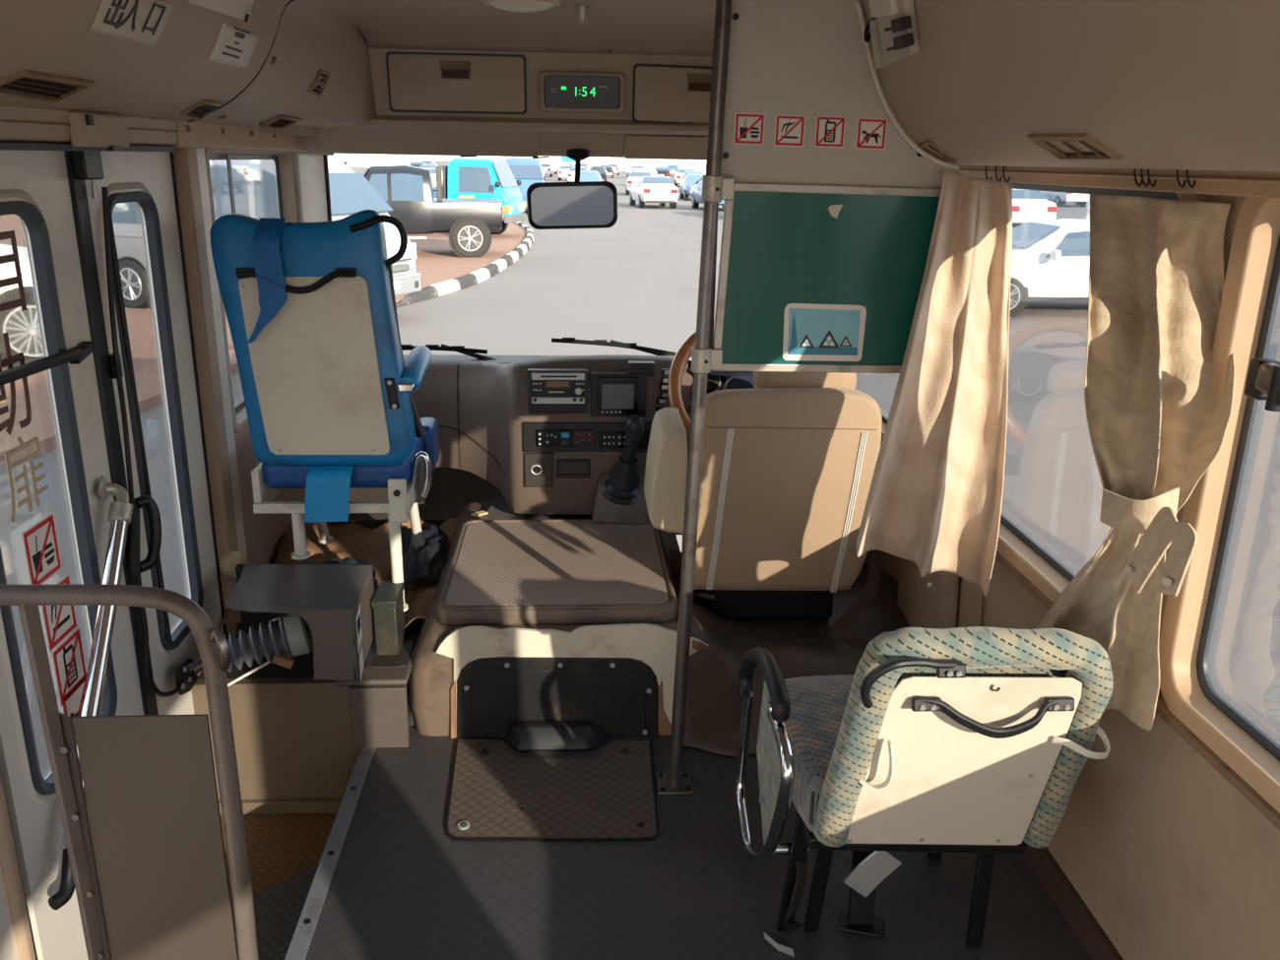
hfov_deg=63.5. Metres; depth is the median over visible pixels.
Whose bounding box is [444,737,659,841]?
floor hatch
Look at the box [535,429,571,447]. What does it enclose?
control panel
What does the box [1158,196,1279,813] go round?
window frame
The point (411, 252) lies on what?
lamp
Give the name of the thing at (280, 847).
step
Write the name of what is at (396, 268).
grille
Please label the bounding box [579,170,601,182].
car
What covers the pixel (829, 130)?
warning sticker
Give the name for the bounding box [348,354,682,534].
wall
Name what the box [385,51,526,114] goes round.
locker
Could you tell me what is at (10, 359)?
lettering
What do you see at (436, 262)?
pavement
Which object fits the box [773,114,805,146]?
warning sticker
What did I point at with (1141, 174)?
curtain hook
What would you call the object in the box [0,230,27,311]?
lettering
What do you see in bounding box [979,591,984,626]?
trim
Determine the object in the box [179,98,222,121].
ceiling vent
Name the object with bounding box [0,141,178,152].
door track
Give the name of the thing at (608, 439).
control panel
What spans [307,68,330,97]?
ceiling vent
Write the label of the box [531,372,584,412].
radio
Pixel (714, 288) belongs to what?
channel
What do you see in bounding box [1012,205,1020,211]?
tail lamp
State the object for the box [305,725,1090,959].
floor
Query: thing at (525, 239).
kerb stone
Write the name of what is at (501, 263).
kerb stone
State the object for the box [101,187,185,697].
cable
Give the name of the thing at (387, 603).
box
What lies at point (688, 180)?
car
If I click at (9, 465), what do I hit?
lettering
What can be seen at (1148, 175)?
curtain hook
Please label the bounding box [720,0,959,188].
partition panel
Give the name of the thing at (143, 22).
label
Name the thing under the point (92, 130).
panel
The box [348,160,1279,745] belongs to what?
ground
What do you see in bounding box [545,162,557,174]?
car
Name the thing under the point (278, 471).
cushion
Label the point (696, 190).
car
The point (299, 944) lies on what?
strip
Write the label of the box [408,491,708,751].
engine cover
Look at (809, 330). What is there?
picture
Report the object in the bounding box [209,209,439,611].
seat
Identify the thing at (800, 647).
floor
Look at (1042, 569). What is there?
window
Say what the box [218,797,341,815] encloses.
baseboard
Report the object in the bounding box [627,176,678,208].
car
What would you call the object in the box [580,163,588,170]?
car
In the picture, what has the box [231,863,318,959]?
step
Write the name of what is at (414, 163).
car
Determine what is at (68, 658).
warning sticker
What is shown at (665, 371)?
rocker switch
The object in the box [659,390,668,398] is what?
rocker switch
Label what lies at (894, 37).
wall bracket
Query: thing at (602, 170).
car
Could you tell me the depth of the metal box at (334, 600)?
2.52 m
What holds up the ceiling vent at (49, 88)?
in the ceiling
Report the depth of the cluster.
3.34 m
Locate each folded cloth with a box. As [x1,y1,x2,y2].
[282,557,378,593]
[401,523,447,583]
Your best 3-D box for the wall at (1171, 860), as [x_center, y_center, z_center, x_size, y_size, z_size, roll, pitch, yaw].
[0.947,0.874,1.147,0.061,0.680,6.350,0,17,-4]
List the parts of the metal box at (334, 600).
plate, plate, plate, plate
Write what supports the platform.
on the floor at (303, 667)
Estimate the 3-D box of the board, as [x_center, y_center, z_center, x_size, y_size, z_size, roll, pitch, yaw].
[0.404,-0.421,2.188,0.496,0.394,0.018,0,17,-4]
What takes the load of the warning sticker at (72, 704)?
attached to the door at (74, 420)
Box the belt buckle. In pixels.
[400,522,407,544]
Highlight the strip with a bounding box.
[284,747,376,959]
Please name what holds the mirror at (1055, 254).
attached to the car at (1050, 260)
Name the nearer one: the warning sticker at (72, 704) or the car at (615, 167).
the warning sticker at (72, 704)
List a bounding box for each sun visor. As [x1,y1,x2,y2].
[318,128,548,158]
[625,133,707,160]
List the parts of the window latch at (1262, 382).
lever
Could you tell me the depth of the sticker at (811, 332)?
2.22 m
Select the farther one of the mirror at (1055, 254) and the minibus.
the minibus
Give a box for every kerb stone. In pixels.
[395,285,438,308]
[430,279,460,296]
[451,273,477,289]
[469,267,490,283]
[483,263,499,277]
[491,258,507,271]
[500,255,513,266]
[506,251,518,261]
[512,247,523,257]
[517,244,527,254]
[520,241,529,250]
[523,238,531,247]
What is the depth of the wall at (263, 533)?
3.00 m
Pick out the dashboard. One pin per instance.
(487, 425)
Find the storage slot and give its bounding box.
[531,404,584,412]
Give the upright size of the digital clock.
0.117 m
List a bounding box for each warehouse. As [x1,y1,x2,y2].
[333,153,435,167]
[466,156,700,170]
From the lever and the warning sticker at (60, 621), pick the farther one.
the lever
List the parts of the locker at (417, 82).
finger pull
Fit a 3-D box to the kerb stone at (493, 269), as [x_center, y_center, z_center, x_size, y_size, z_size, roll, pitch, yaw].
[-3.004,-4.224,20.822,0.178,0.180,0.970,2,17,3]
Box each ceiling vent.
[0,68,95,103]
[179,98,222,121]
[258,114,302,129]
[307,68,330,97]
[918,138,959,163]
[1025,132,1123,160]
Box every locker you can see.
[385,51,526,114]
[632,64,711,124]
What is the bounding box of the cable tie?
[863,20,870,42]
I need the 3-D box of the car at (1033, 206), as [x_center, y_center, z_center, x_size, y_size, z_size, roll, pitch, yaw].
[13.718,-10.021,38.216,1.816,1.460,4.470,1,17,-1]
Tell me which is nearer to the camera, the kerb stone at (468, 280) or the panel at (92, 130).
the panel at (92, 130)
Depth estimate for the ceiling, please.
1.66 m
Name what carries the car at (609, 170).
on the ground
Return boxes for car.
[409,161,424,167]
[418,164,442,173]
[427,168,443,190]
[541,163,553,177]
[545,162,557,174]
[558,165,574,181]
[567,167,586,182]
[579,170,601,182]
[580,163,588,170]
[589,166,606,181]
[599,164,613,178]
[608,163,619,175]
[625,171,651,194]
[626,165,644,177]
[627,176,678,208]
[639,168,658,176]
[654,167,670,179]
[666,164,679,174]
[674,169,694,187]
[679,174,705,200]
[680,171,703,181]
[690,178,724,208]
[691,167,705,174]
[1009,218,1089,317]
[1012,189,1057,227]
[1041,191,1088,206]
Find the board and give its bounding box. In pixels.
[711,182,941,373]
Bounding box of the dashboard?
[403,354,753,513]
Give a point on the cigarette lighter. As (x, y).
(536, 469)
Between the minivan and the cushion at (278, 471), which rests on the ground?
the minivan
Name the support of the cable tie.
attached to the cable at (892, 118)
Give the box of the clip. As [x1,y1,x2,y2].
[109,353,123,379]
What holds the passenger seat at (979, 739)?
on the floor at (401, 888)
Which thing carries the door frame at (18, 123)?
attached to the wall at (263, 533)
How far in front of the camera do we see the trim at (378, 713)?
2.61 m
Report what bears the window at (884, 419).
attached to the pillars at (1237, 202)
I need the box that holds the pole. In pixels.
[655,0,734,794]
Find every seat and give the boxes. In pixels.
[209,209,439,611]
[643,371,882,619]
[734,626,1113,957]
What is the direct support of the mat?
on the floor at (303, 667)
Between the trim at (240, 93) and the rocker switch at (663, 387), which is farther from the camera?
the rocker switch at (663, 387)
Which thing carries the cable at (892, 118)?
attached to the ceiling
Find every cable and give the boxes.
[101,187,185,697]
[854,0,959,169]
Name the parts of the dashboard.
lighter panel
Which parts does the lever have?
lever, knob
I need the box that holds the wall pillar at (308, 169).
[291,151,327,222]
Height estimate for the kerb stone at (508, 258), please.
0.180 m
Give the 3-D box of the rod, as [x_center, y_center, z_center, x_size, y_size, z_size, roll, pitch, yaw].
[-0.944,0.466,2.531,0.155,0.071,0.009,-8,19,-26]
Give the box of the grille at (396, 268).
[391,263,409,272]
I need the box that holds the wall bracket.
[869,0,919,69]
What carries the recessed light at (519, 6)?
in the ceiling
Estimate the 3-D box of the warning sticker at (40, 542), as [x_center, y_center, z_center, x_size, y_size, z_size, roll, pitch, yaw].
[-1.083,0.130,1.876,0.001,0.113,0.113,0,17,-4]
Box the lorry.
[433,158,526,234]
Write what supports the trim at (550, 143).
attached to the console
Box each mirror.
[495,181,500,188]
[526,148,617,229]
[1049,249,1061,260]
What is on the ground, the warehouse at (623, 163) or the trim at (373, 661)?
the warehouse at (623, 163)
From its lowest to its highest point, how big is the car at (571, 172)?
1.460 m
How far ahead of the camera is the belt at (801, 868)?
1.97 m
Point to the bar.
(77, 354)
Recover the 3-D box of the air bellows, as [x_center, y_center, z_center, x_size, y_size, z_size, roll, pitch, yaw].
[-0.960,0.420,2.502,0.321,0.151,0.163,-6,19,-21]
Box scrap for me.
[828,204,843,218]
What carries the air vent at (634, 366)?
attached to the dashboard
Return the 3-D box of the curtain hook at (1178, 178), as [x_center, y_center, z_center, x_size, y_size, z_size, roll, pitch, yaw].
[0.827,-0.468,1.578,0.017,0.044,0.007,2,17,4]
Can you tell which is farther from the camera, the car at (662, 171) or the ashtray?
the car at (662, 171)
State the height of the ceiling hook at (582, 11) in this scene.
0.044 m
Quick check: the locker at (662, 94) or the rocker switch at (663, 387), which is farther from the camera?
the rocker switch at (663, 387)
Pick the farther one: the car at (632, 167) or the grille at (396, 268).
the car at (632, 167)
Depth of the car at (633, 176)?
65.82 m
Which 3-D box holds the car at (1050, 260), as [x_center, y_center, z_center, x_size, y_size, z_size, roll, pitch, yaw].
[7.066,-3.504,16.992,4.470,1.502,2.280,0,17,-4]
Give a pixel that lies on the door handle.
(120, 510)
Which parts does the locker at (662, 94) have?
finger pull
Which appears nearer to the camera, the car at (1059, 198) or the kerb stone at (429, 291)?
the kerb stone at (429, 291)
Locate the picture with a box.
[787,308,860,352]
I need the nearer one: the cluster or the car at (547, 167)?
the cluster
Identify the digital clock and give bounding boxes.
[537,70,626,114]
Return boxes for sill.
[880,442,1279,831]
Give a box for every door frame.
[0,103,178,959]
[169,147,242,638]
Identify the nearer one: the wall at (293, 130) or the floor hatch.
the floor hatch
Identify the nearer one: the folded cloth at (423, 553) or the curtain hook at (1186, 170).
the curtain hook at (1186, 170)
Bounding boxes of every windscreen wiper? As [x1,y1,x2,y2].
[401,343,496,359]
[551,337,675,355]
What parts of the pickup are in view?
roll bar post, roll bar post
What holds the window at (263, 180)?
attached to the pillars
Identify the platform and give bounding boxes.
[334,634,419,686]
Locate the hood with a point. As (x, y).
(688, 368)
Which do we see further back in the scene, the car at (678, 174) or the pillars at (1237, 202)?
the car at (678, 174)
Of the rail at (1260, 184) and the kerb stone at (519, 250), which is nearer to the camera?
the rail at (1260, 184)
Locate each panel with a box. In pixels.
[67,111,129,150]
[191,677,409,800]
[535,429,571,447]
[573,429,594,447]
[599,431,648,447]
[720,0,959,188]
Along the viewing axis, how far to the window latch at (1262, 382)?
1.41 m
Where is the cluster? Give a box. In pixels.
[688,357,730,404]
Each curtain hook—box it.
[994,165,1002,181]
[1002,165,1010,182]
[1133,168,1142,187]
[1140,168,1149,187]
[1147,169,1156,187]
[1176,169,1186,188]
[1185,169,1196,188]
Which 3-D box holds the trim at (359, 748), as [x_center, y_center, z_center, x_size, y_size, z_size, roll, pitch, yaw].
[-0.671,0.985,2.049,0.012,0.219,1.400,0,17,-4]
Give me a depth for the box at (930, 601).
2.81 m
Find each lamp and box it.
[404,243,416,260]
[519,204,524,211]
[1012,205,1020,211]
[1047,206,1057,211]
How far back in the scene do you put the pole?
2.20 m
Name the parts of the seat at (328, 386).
handle mount, rail, handle, leg, backrest, leg, handle mount, leg, hinge plate, rail, leg, armrest, tilt lever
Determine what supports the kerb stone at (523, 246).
on the ground
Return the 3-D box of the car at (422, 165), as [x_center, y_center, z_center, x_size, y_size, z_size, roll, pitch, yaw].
[-17.602,-25.713,86.837,1.816,1.460,4.470,1,17,0]
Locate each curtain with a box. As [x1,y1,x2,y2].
[855,171,1012,597]
[1036,193,1235,731]
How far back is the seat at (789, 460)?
2.74 m
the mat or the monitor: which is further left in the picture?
the mat
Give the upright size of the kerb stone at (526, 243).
0.180 m
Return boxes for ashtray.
[556,458,590,478]
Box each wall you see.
[0,120,333,959]
[260,125,319,135]
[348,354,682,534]
[864,549,1279,959]
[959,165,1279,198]
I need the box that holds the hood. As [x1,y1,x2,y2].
[686,365,753,377]
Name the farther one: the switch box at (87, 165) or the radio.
the radio
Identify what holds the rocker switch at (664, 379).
attached to the dashboard
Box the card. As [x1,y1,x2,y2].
[188,0,254,22]
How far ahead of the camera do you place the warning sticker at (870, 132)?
2.11 m
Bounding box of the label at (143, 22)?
[89,0,174,47]
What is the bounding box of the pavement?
[394,222,527,303]
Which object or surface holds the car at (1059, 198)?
on the ground
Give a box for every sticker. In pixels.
[21,512,62,584]
[41,573,77,653]
[51,626,86,706]
[62,671,87,742]
[733,112,765,144]
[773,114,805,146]
[782,303,866,361]
[814,115,845,147]
[855,118,887,149]
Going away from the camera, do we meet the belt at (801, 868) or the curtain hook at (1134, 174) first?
the curtain hook at (1134, 174)
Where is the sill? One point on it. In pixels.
(1162, 709)
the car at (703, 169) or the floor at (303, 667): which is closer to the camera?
the floor at (303, 667)
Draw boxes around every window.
[204,148,297,432]
[880,413,888,442]
[996,182,1206,603]
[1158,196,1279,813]
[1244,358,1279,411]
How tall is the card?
0.072 m
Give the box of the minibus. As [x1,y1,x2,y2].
[504,156,544,207]
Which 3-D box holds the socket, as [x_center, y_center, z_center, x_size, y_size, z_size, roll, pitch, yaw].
[0.084,0.722,2.504,0.043,0.037,0.041,0,17,-4]
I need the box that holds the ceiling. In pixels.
[0,0,1279,171]
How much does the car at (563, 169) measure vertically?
1.460 m
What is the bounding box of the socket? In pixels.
[665,768,683,787]
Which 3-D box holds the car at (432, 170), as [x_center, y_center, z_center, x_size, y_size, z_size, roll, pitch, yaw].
[-13.499,-19.243,66.297,1.816,1.460,4.470,-2,17,-8]
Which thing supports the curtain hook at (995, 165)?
hanging from the ceiling
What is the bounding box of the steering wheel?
[667,320,755,439]
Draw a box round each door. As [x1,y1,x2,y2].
[0,149,158,959]
[85,151,223,714]
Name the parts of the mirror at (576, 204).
glass, stem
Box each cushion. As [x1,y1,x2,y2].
[261,436,423,488]
[783,674,854,831]
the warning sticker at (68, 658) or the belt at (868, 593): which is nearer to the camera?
the warning sticker at (68, 658)
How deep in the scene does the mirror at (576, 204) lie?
3.18 m
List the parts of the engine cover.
lid, lid, access panel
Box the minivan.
[1083,193,1089,219]
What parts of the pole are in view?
plate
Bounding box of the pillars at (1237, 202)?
[1158,193,1245,639]
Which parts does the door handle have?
foot plate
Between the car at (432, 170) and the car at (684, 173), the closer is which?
the car at (432, 170)
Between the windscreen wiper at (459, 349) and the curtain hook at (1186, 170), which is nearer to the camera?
the curtain hook at (1186, 170)
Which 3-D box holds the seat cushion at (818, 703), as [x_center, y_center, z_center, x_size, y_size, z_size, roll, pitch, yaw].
[0.480,0.525,2.034,0.404,0.133,0.406,0,17,-4]
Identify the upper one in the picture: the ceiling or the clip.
the ceiling
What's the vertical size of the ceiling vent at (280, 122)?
0.042 m
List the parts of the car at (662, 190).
number plate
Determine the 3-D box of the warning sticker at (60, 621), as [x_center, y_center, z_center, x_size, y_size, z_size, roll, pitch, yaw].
[-1.087,0.248,1.937,0.001,0.113,0.113,0,17,-4]
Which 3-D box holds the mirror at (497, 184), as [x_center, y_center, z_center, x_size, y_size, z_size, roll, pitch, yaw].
[-3.854,-7.995,27.973,0.100,0.160,0.200,3,17,8]
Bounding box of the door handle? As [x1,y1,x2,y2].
[48,475,133,909]
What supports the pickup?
on the pavement
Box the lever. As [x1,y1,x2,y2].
[591,414,649,523]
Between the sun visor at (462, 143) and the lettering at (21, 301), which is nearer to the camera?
the lettering at (21, 301)
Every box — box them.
[70,150,103,198]
[225,563,374,682]
[371,581,405,654]
[896,557,959,628]
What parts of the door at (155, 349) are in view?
rubber cord, door pull handle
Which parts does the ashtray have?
drawer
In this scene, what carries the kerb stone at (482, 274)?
on the ground
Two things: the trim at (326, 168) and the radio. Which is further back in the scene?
the trim at (326, 168)
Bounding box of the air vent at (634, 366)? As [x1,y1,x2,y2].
[627,360,654,376]
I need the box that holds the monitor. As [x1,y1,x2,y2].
[597,376,639,414]
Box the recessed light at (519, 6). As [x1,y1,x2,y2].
[482,0,561,12]
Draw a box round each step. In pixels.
[220,812,336,906]
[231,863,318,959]
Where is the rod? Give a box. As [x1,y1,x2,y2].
[227,651,286,687]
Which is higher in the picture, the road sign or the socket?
the road sign
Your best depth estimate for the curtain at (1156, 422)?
1.62 m
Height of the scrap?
0.028 m
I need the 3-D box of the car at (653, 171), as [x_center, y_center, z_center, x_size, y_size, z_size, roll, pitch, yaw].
[0.668,-25.844,88.281,1.816,1.460,4.470,1,17,-1]
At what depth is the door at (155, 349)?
2.39 m
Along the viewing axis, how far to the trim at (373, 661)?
2.69 m
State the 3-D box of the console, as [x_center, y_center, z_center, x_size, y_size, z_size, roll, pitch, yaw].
[-0.219,-1.250,3.410,1.860,0.351,0.672,0,17,-4]
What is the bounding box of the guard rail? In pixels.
[0,583,258,959]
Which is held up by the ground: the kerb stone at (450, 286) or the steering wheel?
the kerb stone at (450, 286)
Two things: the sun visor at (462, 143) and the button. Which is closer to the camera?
the button
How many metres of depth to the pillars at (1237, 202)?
1.55 m
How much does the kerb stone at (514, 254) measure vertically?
0.180 m
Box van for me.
[327,154,421,295]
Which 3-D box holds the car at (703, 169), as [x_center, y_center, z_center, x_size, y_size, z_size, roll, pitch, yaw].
[5.980,-30.825,104.567,1.816,1.460,4.470,-1,17,-5]
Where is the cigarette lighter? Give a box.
[530,464,542,474]
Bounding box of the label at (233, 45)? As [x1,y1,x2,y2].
[207,22,258,67]
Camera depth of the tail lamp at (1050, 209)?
36.09 m
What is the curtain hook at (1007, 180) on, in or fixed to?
hanging from the ceiling
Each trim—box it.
[188,0,294,122]
[283,748,360,959]
[322,155,331,221]
[348,685,409,748]
[364,637,415,668]
[538,131,624,156]
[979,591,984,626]
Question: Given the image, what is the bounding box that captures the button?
[270,56,276,63]
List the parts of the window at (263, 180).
pane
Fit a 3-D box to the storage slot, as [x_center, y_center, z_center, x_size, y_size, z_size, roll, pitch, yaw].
[-0.257,-0.229,3.258,0.166,0.028,0.036,0,17,-4]
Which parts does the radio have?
volume knob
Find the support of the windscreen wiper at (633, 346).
attached to the wall at (452, 489)
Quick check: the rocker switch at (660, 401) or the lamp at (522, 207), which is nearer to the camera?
the rocker switch at (660, 401)
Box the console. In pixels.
[297,42,712,157]
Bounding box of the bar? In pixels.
[0,341,93,385]
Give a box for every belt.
[784,853,808,934]
[832,562,881,647]
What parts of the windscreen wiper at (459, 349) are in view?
blade, arm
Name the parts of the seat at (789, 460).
armrest, recline lever, backrest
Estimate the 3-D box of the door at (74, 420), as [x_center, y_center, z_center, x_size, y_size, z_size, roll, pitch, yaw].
[-1.090,0.226,1.964,0.042,1.635,0.580,0,17,-4]
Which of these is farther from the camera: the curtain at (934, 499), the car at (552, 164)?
the car at (552, 164)
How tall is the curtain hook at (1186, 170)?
0.044 m
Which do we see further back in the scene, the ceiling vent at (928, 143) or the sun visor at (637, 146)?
the sun visor at (637, 146)
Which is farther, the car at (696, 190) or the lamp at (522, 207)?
the car at (696, 190)
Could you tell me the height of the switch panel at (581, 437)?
0.055 m
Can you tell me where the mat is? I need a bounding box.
[220,513,458,628]
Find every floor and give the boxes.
[197,519,868,725]
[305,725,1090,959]
[667,547,910,756]
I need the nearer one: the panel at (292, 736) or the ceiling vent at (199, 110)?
the ceiling vent at (199, 110)
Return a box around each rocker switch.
[656,396,666,404]
[658,383,667,390]
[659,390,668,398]
[660,376,668,383]
[661,368,669,376]
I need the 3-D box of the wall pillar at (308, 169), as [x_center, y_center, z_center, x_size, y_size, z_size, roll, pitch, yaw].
[-1.175,-0.796,3.700,0.104,0.780,0.267,0,17,-4]
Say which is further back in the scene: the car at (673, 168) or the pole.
the car at (673, 168)
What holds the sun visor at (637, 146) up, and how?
attached to the console
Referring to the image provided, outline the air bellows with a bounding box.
[175,614,312,695]
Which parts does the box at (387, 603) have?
lid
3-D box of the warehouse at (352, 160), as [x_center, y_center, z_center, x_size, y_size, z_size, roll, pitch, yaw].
[-57.939,-60.626,184.645,41.200,8.600,16.600,0,17,-4]
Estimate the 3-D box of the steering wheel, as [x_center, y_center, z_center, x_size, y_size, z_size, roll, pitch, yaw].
[0.318,-0.274,3.115,0.386,0.412,0.379,15,22,38]
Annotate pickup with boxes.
[342,161,503,257]
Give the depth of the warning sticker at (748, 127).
2.09 m
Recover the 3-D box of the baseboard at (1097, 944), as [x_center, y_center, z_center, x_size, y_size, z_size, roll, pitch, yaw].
[0.979,1.380,0.416,0.030,0.050,4.650,0,17,-4]
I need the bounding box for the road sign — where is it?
[561,156,575,165]
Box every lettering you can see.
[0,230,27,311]
[0,331,31,435]
[3,435,48,522]
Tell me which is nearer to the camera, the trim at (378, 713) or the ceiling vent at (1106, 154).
the ceiling vent at (1106, 154)
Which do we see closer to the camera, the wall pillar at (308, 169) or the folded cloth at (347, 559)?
the folded cloth at (347, 559)
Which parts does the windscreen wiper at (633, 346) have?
arm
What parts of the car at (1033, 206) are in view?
number plate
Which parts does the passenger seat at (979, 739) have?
leg, leg, foot plate, leg, pull, corner handle, handle mount, leg, handle plate, backrest, leg, grab handle, handle mount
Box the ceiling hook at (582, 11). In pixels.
[576,4,589,25]
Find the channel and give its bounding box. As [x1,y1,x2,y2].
[708,227,717,348]
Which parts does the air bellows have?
door link bracket, push rod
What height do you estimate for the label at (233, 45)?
0.069 m
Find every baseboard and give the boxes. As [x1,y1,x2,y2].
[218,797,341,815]
[1023,844,1123,959]

